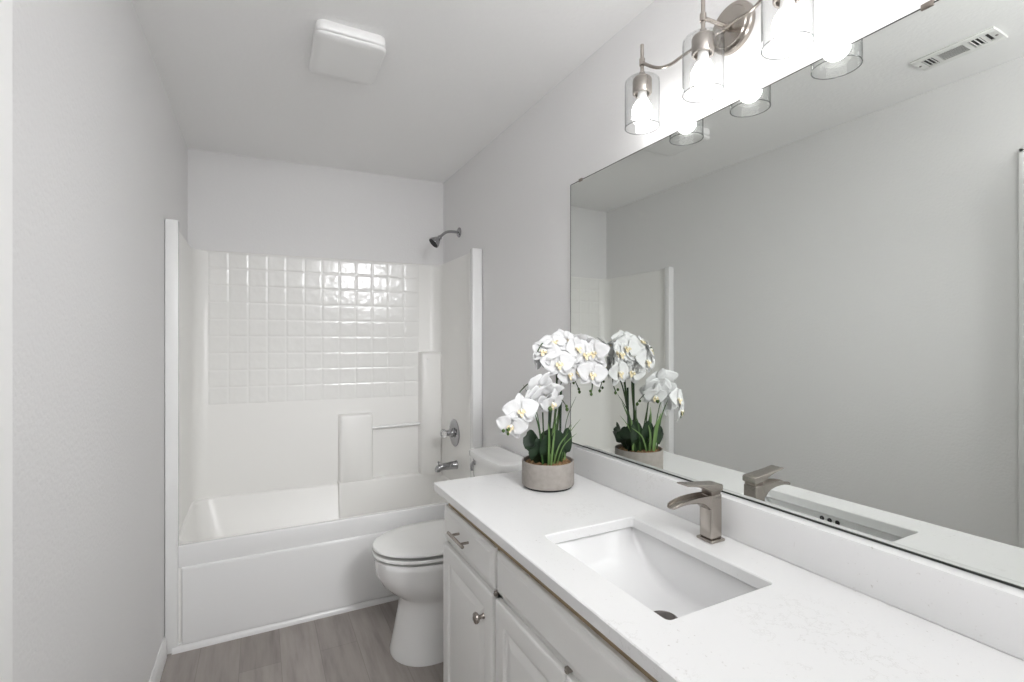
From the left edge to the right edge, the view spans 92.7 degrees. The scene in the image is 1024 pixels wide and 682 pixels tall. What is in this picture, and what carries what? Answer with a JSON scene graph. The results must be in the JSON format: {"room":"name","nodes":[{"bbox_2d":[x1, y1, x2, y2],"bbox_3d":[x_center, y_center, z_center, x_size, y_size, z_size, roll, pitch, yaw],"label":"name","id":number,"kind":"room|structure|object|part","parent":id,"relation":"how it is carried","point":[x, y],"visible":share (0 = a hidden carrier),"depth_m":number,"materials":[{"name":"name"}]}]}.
{"room":"bathroom","nodes":[
{"label":"bathroom","id":0,"kind":"room"},
{"bbox_2d":[13,0,187,681],"bbox_3d":[-0.980,0.127,0.991,0.100,2.447,4.060,0,0,-27],"label":"wall","id":1,"kind":"structure","parent":0,"point":[100,150],"depth_m":1.19,"materials":[{"name":"white paint"}]},
{"bbox_2d":[0,0,12,681],"bbox_3d":[-0.418,0.334,0.141,0.160,2.008,0.705,0,0,-16],"label":"door","id":2,"kind":"structure","parent":1,"relation":"in","point":[6,6],"depth_m":0.48,"materials":[{"name":"white paint"}]},
{"bbox_2d":[149,637,166,681],"bbox_3d":[-1.076,1.305,1.299,0.012,0.090,1.765,0,0,-27],"label":"baseboard","id":3,"kind":"structure","parent":1,"relation":"attached to","point":[156,674],"depth_m":1.96,"materials":[{"name":"white paint"}]},
{"bbox_2d":[160,600,442,681],"bbox_3d":[-0.262,1.390,1.337,1.694,0.080,4.216,0,0,-27],"label":"floor","id":4,"kind":"structure","parent":0,"point":[352,646],"depth_m":2.09,"materials":[{"name":"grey wood"}]},
{"bbox_2d":[165,219,481,654],"bbox_3d":[-1.003,0.410,2.773,1.490,1.879,0.767,0,0,-27],"label":"shower","id":5,"kind":"object","parent":4,"relation":"on","point":[309,401],"visible":0.99,"depth_m":2.89,"materials":[{"name":"white"}]},
{"bbox_3d":[-0.834,1.150,2.439,1.364,0.332,0.016,0,0,-27],"label":"apron panel","id":6,"kind":"part","parent":5,"relation":"part of","materials":[{"name":"white plastic"}]},
{"bbox_2d":[178,474,449,642],"bbox_3d":[-1.007,1.122,2.780,1.490,0.456,0.748,0,0,-27],"label":"bathtub","id":7,"kind":"object","parent":5,"relation":"in","point":[261,560],"depth_m":2.40,"materials":[{"name":"white"}]},
{"bbox_2d":[435,460,457,472],"bbox_3d":[-0.407,0.769,3.020,0.138,0.066,0.059,0,0,-27],"label":"tub spout","id":8,"kind":"object","parent":5,"relation":"attached to","point":[450,465],"visible":1,"depth_m":3.00,"materials":[{"name":"silver metal"}]},
{"bbox_2d":[440,419,459,446],"bbox_3d":[-0.404,0.575,3.061,0.094,0.174,0.174,0,0,-27],"label":"shower valve","id":9,"kind":"object","parent":5,"relation":"attached to","point":[453,432],"visible":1,"depth_m":3.04,"materials":[{"name":"silver metal"}]},
{"bbox_3d":[-0.427,0.575,3.049,0.037,0.050,0.056,0,0,-27],"label":"knob","id":10,"kind":"part","parent":9,"relation":"part of","materials":[{"name":"white plastic"}]},
{"bbox_3d":[-0.393,0.575,3.067,0.041,0.062,0.062,0,0,-27],"label":"stem","id":11,"kind":"part","parent":9,"relation":"part of","materials":[{"name":"silver metal"}]},
{"bbox_2d":[372,445,524,666],"bbox_3d":[-0.286,0.946,2.233,0.691,0.809,0.398,0,0,-27],"label":"toilet","id":12,"kind":"object","parent":4,"relation":"on","point":[408,559],"visible":0.51,"depth_m":2.06,"materials":[{"name":"white ceramic"}]},
{"bbox_3d":[-0.380,0.917,2.184,0.480,0.040,0.384,0,0,-27],"label":"seat","id":13,"kind":"part","parent":12,"relation":"part of","materials":[{"name":"white plastic"}]},
{"bbox_3d":[-0.316,1.137,2.217,0.607,0.427,0.376,0,0,-27],"label":"bowl","id":14,"kind":"part","parent":12,"relation":"part of","materials":[{"name":"white ceramic"}]},
{"bbox_3d":[-0.380,0.885,2.184,0.472,0.042,0.380,0,0,-27],"label":"seat lid","id":15,"kind":"part","parent":12,"relation":"part of","materials":[{"name":"white plastic"}]},
{"bbox_3d":[-0.195,0.615,2.419,0.029,0.049,0.026,0,0,-27],"label":"flush lever","id":16,"kind":"part","parent":12,"relation":"part of","materials":[{"name":"silver metal"}]},
{"bbox_3d":[-0.059,0.750,2.350,0.169,0.336,0.372,0,0,-27],"label":"tank","id":17,"kind":"part","parent":12,"relation":"part of","materials":[{"name":"white ceramic"}]},
{"bbox_3d":[-0.064,0.560,2.348,0.191,0.038,0.398,0,0,-27],"label":"tank lid","id":18,"kind":"part","parent":12,"relation":"part of","materials":[{"name":"white ceramic"}]},
{"bbox_2d":[443,502,657,681],"bbox_3d":[0.337,0.947,1.171,0.576,0.806,1.592,0,0,-27],"label":"vanity cabinet","id":19,"kind":"object","parent":4,"relation":"on","point":[501,623],"visible":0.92,"depth_m":1.32,"materials":[{"name":"white paint"}]},
{"bbox_3d":[-0.172,0.634,1.566,0.035,0.011,0.130,0,0,-27],"label":"bar pull","id":20,"kind":"part","parent":19,"relation":"part of","materials":[{"name":"silver metal"}]},
{"bbox_3d":[-0.145,0.988,1.574,0.019,0.534,0.418,0,0,-27],"label":"door","id":21,"kind":"part","parent":19,"relation":"part of","materials":[{"name":"white paint"}]},
{"bbox_3d":[-0.145,0.645,1.574,0.019,0.115,0.418,0,0,-27],"label":"drawer","id":22,"kind":"part","parent":19,"relation":"part of","materials":[{"name":"white paint"}]},
{"bbox_3d":[-0.098,0.806,1.426,0.032,0.033,0.033,0,0,-27],"label":"knob","id":23,"kind":"part","parent":19,"relation":"part of","materials":[{"name":"silver metal"}]},
{"bbox_3d":[0.138,0.909,1.069,0.019,0.701,1.556,0,0,-27],"label":"frame","id":24,"kind":"part","parent":19,"relation":"part of","materials":[{"name":"white paint"}]},
{"bbox_3d":[0.040,0.988,1.216,0.019,0.534,0.348,0,0,-27],"label":"door","id":25,"kind":"part","parent":19,"relation":"part of","materials":[{"name":"white paint"}]},
{"bbox_3d":[0.203,0.988,0.901,0.019,0.534,0.348,0,0,-27],"label":"door","id":26,"kind":"part","parent":19,"relation":"part of","materials":[{"name":"white paint"}]},
{"bbox_3d":[0.121,0.645,1.059,0.019,0.115,0.702,0,0,-27],"label":"false drawer","id":27,"kind":"part","parent":19,"relation":"part of","materials":[{"name":"white paint"}]},
{"bbox_2d":[434,470,1023,681],"bbox_3d":[0.342,0.528,1.177,0.563,0.030,1.647,0,0,-27],"label":"countertop","id":28,"kind":"structure","parent":19,"relation":"on","point":[800,624],"depth_m":0.92,"materials":[{"name":"white stone"}]},
{"bbox_2d":[496,329,609,491],"bbox_3d":[0.127,0.233,1.736,0.431,0.560,0.195,0,0,-27],"label":"potted orchid","id":29,"kind":"object","parent":28,"relation":"on","point":[547,467],"visible":1,"depth_m":1.69,"materials":[{"name":"white plant"}]},
{"bbox_3d":[0.000,0.273,1.613,0.109,0.092,0.014,11,10,5],"label":"flower","id":30,"kind":"part","parent":29,"relation":"part of","materials":[{"name":"white plant"}]},
{"bbox_3d":[0.029,0.221,1.620,0.125,0.100,0.021,-6,-5,-7],"label":"flower","id":31,"kind":"part","parent":29,"relation":"part of","materials":[{"name":"white plant"}]},
{"bbox_3d":[0.051,0.285,1.668,0.189,0.298,0.015,0,0,-36],"label":"flower stem","id":32,"kind":"part","parent":29,"relation":"part of","materials":[{"name":"green"}]},
{"bbox_3d":[0.106,0.053,1.744,0.014,0.092,0.108,7,5,38],"label":"flower","id":33,"kind":"part","parent":29,"relation":"part of","materials":[{"name":"white plant"}]},
{"bbox_3d":[0.089,0.331,1.660,0.048,0.200,0.016,0,0,-27],"label":"grass blade","id":34,"kind":"part","parent":29,"relation":"part of","materials":[{"name":"green plant"}]},
{"bbox_3d":[0.097,0.148,1.658,0.136,0.110,0.018,15,16,-48],"label":"flower","id":35,"kind":"part","parent":29,"relation":"part of","materials":[{"name":"white plant"}]},
{"bbox_3d":[0.120,0.029,1.701,0.114,0.097,0.015,18,-15,28],"label":"flower","id":36,"kind":"part","parent":29,"relation":"part of","materials":[{"name":"white plant"}]},
{"bbox_3d":[0.119,0.179,1.671,0.137,0.110,0.023,-15,44,-23],"label":"flower","id":37,"kind":"part","parent":29,"relation":"part of","materials":[{"name":"white plant"}]},
{"bbox_3d":[0.125,0.217,1.727,0.099,0.433,0.011,0,0,-38],"label":"flower stem","id":38,"kind":"part","parent":29,"relation":"part of","materials":[{"name":"green plant"}]},
{"bbox_3d":[0.128,0.463,1.740,0.186,0.085,0.186,0,0,-27],"label":"pot","id":39,"kind":"part","parent":29,"relation":"part of","materials":[{"name":"concrete"}]},
{"bbox_3d":[0.127,0.353,1.668,0.009,0.156,0.032,0,0,0],"label":"grass blade","id":40,"kind":"part","parent":29,"relation":"part of","materials":[{"name":"green plant"}]},
{"bbox_3d":[0.139,0.204,1.669,0.109,0.093,0.020,-9,36,-38],"label":"flower","id":41,"kind":"part","parent":29,"relation":"part of","materials":[{"name":"white plant"}]},
{"bbox_3d":[0.140,0.363,1.670,0.011,0.136,0.026,0,0,-27],"label":"grass blade","id":42,"kind":"part","parent":29,"relation":"part of","materials":[{"name":"green plant"}]},
{"bbox_3d":[0.145,0.002,1.730,0.115,0.021,0.098,-8,42,-18],"label":"flower","id":43,"kind":"part","parent":29,"relation":"part of","materials":[{"name":"white plant"}]},
{"bbox_3d":[0.143,0.341,1.687,0.032,0.180,0.010,0,0,33],"label":"grass blade","id":44,"kind":"part","parent":29,"relation":"part of","materials":[{"name":"green plant"}]},
{"bbox_3d":[0.161,0.067,1.699,0.131,0.105,0.022,-3,-2,-13],"label":"flower","id":45,"kind":"part","parent":29,"relation":"part of","materials":[{"name":"white plant"}]},
{"bbox_3d":[0.167,0.373,1.681,0.054,0.116,0.011,0,0,16],"label":"grass blade","id":46,"kind":"part","parent":29,"relation":"part of","materials":[{"name":"green plant"}]},
{"bbox_3d":[0.192,-0.008,1.772,0.124,0.101,0.016,0,-34,-31],"label":"flower","id":47,"kind":"part","parent":29,"relation":"part of","materials":[{"name":"white plant"}]},
{"bbox_3d":[0.197,0.108,1.739,0.021,0.098,0.115,8,22,40],"label":"flower","id":48,"kind":"part","parent":29,"relation":"part of","materials":[{"name":"white plant"}]},
{"bbox_3d":[0.190,0.358,1.716,0.037,0.145,0.008,0,0,0],"label":"grass blade","id":49,"kind":"part","parent":29,"relation":"part of","materials":[{"name":"green plant"}]},
{"bbox_3d":[0.192,0.378,1.712,0.082,0.106,0.003,0,0,-24],"label":"grass blade","id":50,"kind":"part","parent":29,"relation":"part of","materials":[{"name":"green plant"}]},
{"bbox_3d":[0.200,0.043,1.732,0.120,0.096,0.020,7,-18,-35],"label":"flower","id":51,"kind":"part","parent":29,"relation":"part of","materials":[{"name":"white plant"}]},
{"bbox_3d":[0.217,0.216,1.773,0.154,0.436,0.031,0,0,-8],"label":"flower stem","id":52,"kind":"part","parent":29,"relation":"part of","materials":[{"name":"green plant"}]},
{"bbox_3d":[0.235,0.098,1.759,0.114,0.091,0.019,-12,7,-20],"label":"flower","id":53,"kind":"part","parent":29,"relation":"part of","materials":[{"name":"white plant"}]},
{"bbox_3d":[0.228,0.017,1.750,0.120,0.102,0.015,-20,-7,-46],"label":"flower","id":54,"kind":"part","parent":29,"relation":"part of","materials":[{"name":"white plant"}]},
{"bbox_3d":[0.251,-0.001,1.788,0.114,0.015,0.097,0,-39,8],"label":"flower","id":55,"kind":"part","parent":29,"relation":"part of","materials":[{"name":"white plant"}]},
{"bbox_3d":[0.263,0.038,1.764,0.121,0.103,0.022,0,-9,-18],"label":"flower","id":56,"kind":"part","parent":29,"relation":"part of","materials":[{"name":"white plant"}]},
{"bbox_3d":[0.290,0.109,1.756,0.124,0.101,0.016,9,-5,-12],"label":"flower","id":57,"kind":"part","parent":29,"relation":"part of","materials":[{"name":"white plant"}]},
{"bbox_3d":[0.297,0.034,1.766,0.118,0.096,0.016,-6,-11,21],"label":"flower","id":58,"kind":"part","parent":29,"relation":"part of","materials":[{"name":"white plant"}]},
{"bbox_2d":[556,527,757,619],"bbox_3d":[0.319,0.610,1.162,0.363,0.134,0.502,0,0,-27],"label":"sink","id":59,"kind":"object","parent":28,"relation":"in","point":[672,583],"visible":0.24,"depth_m":1.31,"materials":[{"name":"white ceramic"}]},
{"bbox_2d":[667,481,724,543],"bbox_3d":[0.462,0.434,1.237,0.167,0.158,0.051,0,0,-27],"label":"faucet","id":60,"kind":"object","parent":28,"relation":"on","point":[709,500],"visible":1,"depth_m":1.24,"materials":[{"name":"silver metal"}]},
{"bbox_3d":[0.450,0.410,1.231,0.139,0.040,0.038,0,0,-27],"label":"spout","id":61,"kind":"part","parent":60,"relation":"part of","materials":[{"name":"silver metal"}]},
{"bbox_3d":[0.480,0.370,1.246,0.124,0.030,0.040,0,0,-27],"label":"lever handle","id":62,"kind":"part","parent":60,"relation":"part of","materials":[{"name":"silver metal"}]},
{"bbox_3d":[0.514,0.509,1.264,0.050,0.008,0.051,0,0,-27],"label":"plate","id":63,"kind":"part","parent":60,"relation":"part of","materials":[{"name":"silver metal"}]},
{"bbox_2d":[188,149,442,264],"bbox_3d":[-1.182,0.127,3.120,1.703,2.447,0.100,0,0,-24],"label":"wall","id":64,"kind":"structure","parent":0,"point":[237,203],"depth_m":3.03,"materials":[{"name":"white paint"}]},
{"bbox_2d":[132,0,654,182],"bbox_3d":[-0.262,-1.137,1.337,1.694,0.080,4.216,0,0,-27],"label":"ceiling","id":65,"kind":"structure","parent":0,"point":[452,76],"depth_m":1.99,"materials":[{"name":"white paint"}]},
{"bbox_2d":[308,19,385,84],"bbox_3d":[-0.622,-1.071,1.831,0.244,0.050,0.292,0,0,-27],"label":"exhaust fan","id":66,"kind":"object","parent":65,"relation":"attached to","point":[338,51],"visible":1,"depth_m":1.77,"materials":[{"name":"white plastic"}]},
{"bbox_2d":[443,0,935,457],"bbox_3d":[0.457,0.127,1.682,0.100,2.447,3.969,0,0,-27],"label":"wall","id":67,"kind":"structure","parent":0,"point":[510,202],"depth_m":2.02,"materials":[{"name":"white paint"}]},
{"bbox_2d":[429,227,460,247],"bbox_3d":[-0.422,-0.653,3.057,0.198,0.141,0.074,0,0,-27],"label":"shower","id":68,"kind":"object","parent":67,"relation":"attached to","point":[435,241],"visible":1,"depth_m":3.04,"materials":[{"name":"silver metal"}]},
{"bbox_3d":[-0.397,-0.672,3.070,0.136,0.060,0.018,0,0,-27],"label":"arm","id":69,"kind":"part","parent":68,"relation":"part of","materials":[{"name":"silver metal"}]},
{"bbox_2d":[626,0,814,121],"bbox_3d":[0.520,-0.774,1.287,0.150,0.252,0.562,0,0,-27],"label":"vanity light","id":70,"kind":"object","parent":67,"relation":"attached to","point":[734,25],"visible":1,"depth_m":1.27,"materials":[{"name":"silver metal"}]},
{"bbox_3d":[0.395,-0.853,1.480,0.017,0.096,0.017,0,0,-27],"label":"post","id":71,"kind":"part","parent":70,"relation":"part of","materials":[{"name":"silver metal"}]},
{"bbox_3d":[0.395,-0.698,1.480,0.060,0.058,0.060,0,0,-27],"label":"lit bulb","id":72,"kind":"part","parent":70,"relation":"part of","materials":[{"name":"white glass"}]},
{"bbox_3d":[0.477,-0.821,1.389,0.021,0.059,0.251,0,0,-45],"label":"curved arm","id":73,"kind":"part","parent":70,"relation":"part of","materials":[{"name":"silver metal"}]},
{"bbox_3d":[0.500,-0.698,1.277,0.060,0.058,0.060,0,0,-27],"label":"lit bulb","id":74,"kind":"part","parent":70,"relation":"part of","materials":[{"name":"white glass"}]},
{"bbox_3d":[0.500,-0.853,1.277,0.017,0.096,0.017,0,0,-27],"label":"post","id":75,"kind":"part","parent":70,"relation":"part of","materials":[{"name":"silver metal"}]},
{"bbox_3d":[0.500,-0.722,1.277,0.103,0.146,0.103,0,0,-27],"label":"lamp shade","id":76,"kind":"part","parent":70,"relation":"part of","materials":[{"name":"clear glass"}]},
{"bbox_3d":[0.539,-0.839,1.284,0.081,0.025,0.020,0,0,-18],"label":"arm","id":77,"kind":"part","parent":70,"relation":"part of","materials":[{"name":"silver metal"}]},
{"bbox_3d":[0.581,-0.821,1.185,0.022,0.059,0.236,0,0,-9],"label":"curved arm","id":78,"kind":"part","parent":70,"relation":"part of","materials":[{"name":"silver metal"}]},
{"bbox_3d":[0.605,-0.698,1.073,0.060,0.058,0.060,0,0,-27],"label":"lit bulb","id":79,"kind":"part","parent":70,"relation":"part of","materials":[{"name":"white glass"}]},
{"bbox_3d":[0.605,-0.722,1.073,0.103,0.146,0.103,0,0,-27],"label":"lamp shade","id":80,"kind":"part","parent":70,"relation":"part of","materials":[{"name":"clear glass"}]},
{"bbox_2d":[570,0,1023,589],"bbox_3d":[0.596,-0.115,1.295,0.008,1.053,1.555,0,0,-27],"label":"wall mirror","id":81,"kind":"object","parent":67,"relation":"attached to","point":[805,295],"visible":0.96,"depth_m":1.06,"materials":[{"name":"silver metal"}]},
{"bbox_2d":[573,446,1023,659],"bbox_3d":[0.604,0.462,1.244,0.037,0.101,1.527,0,0,-27],"label":"backsplash","id":82,"kind":"structure","parent":67,"relation":"attached to","point":[986,611],"depth_m":1.00,"materials":[{"name":"white stone"}]}
]}

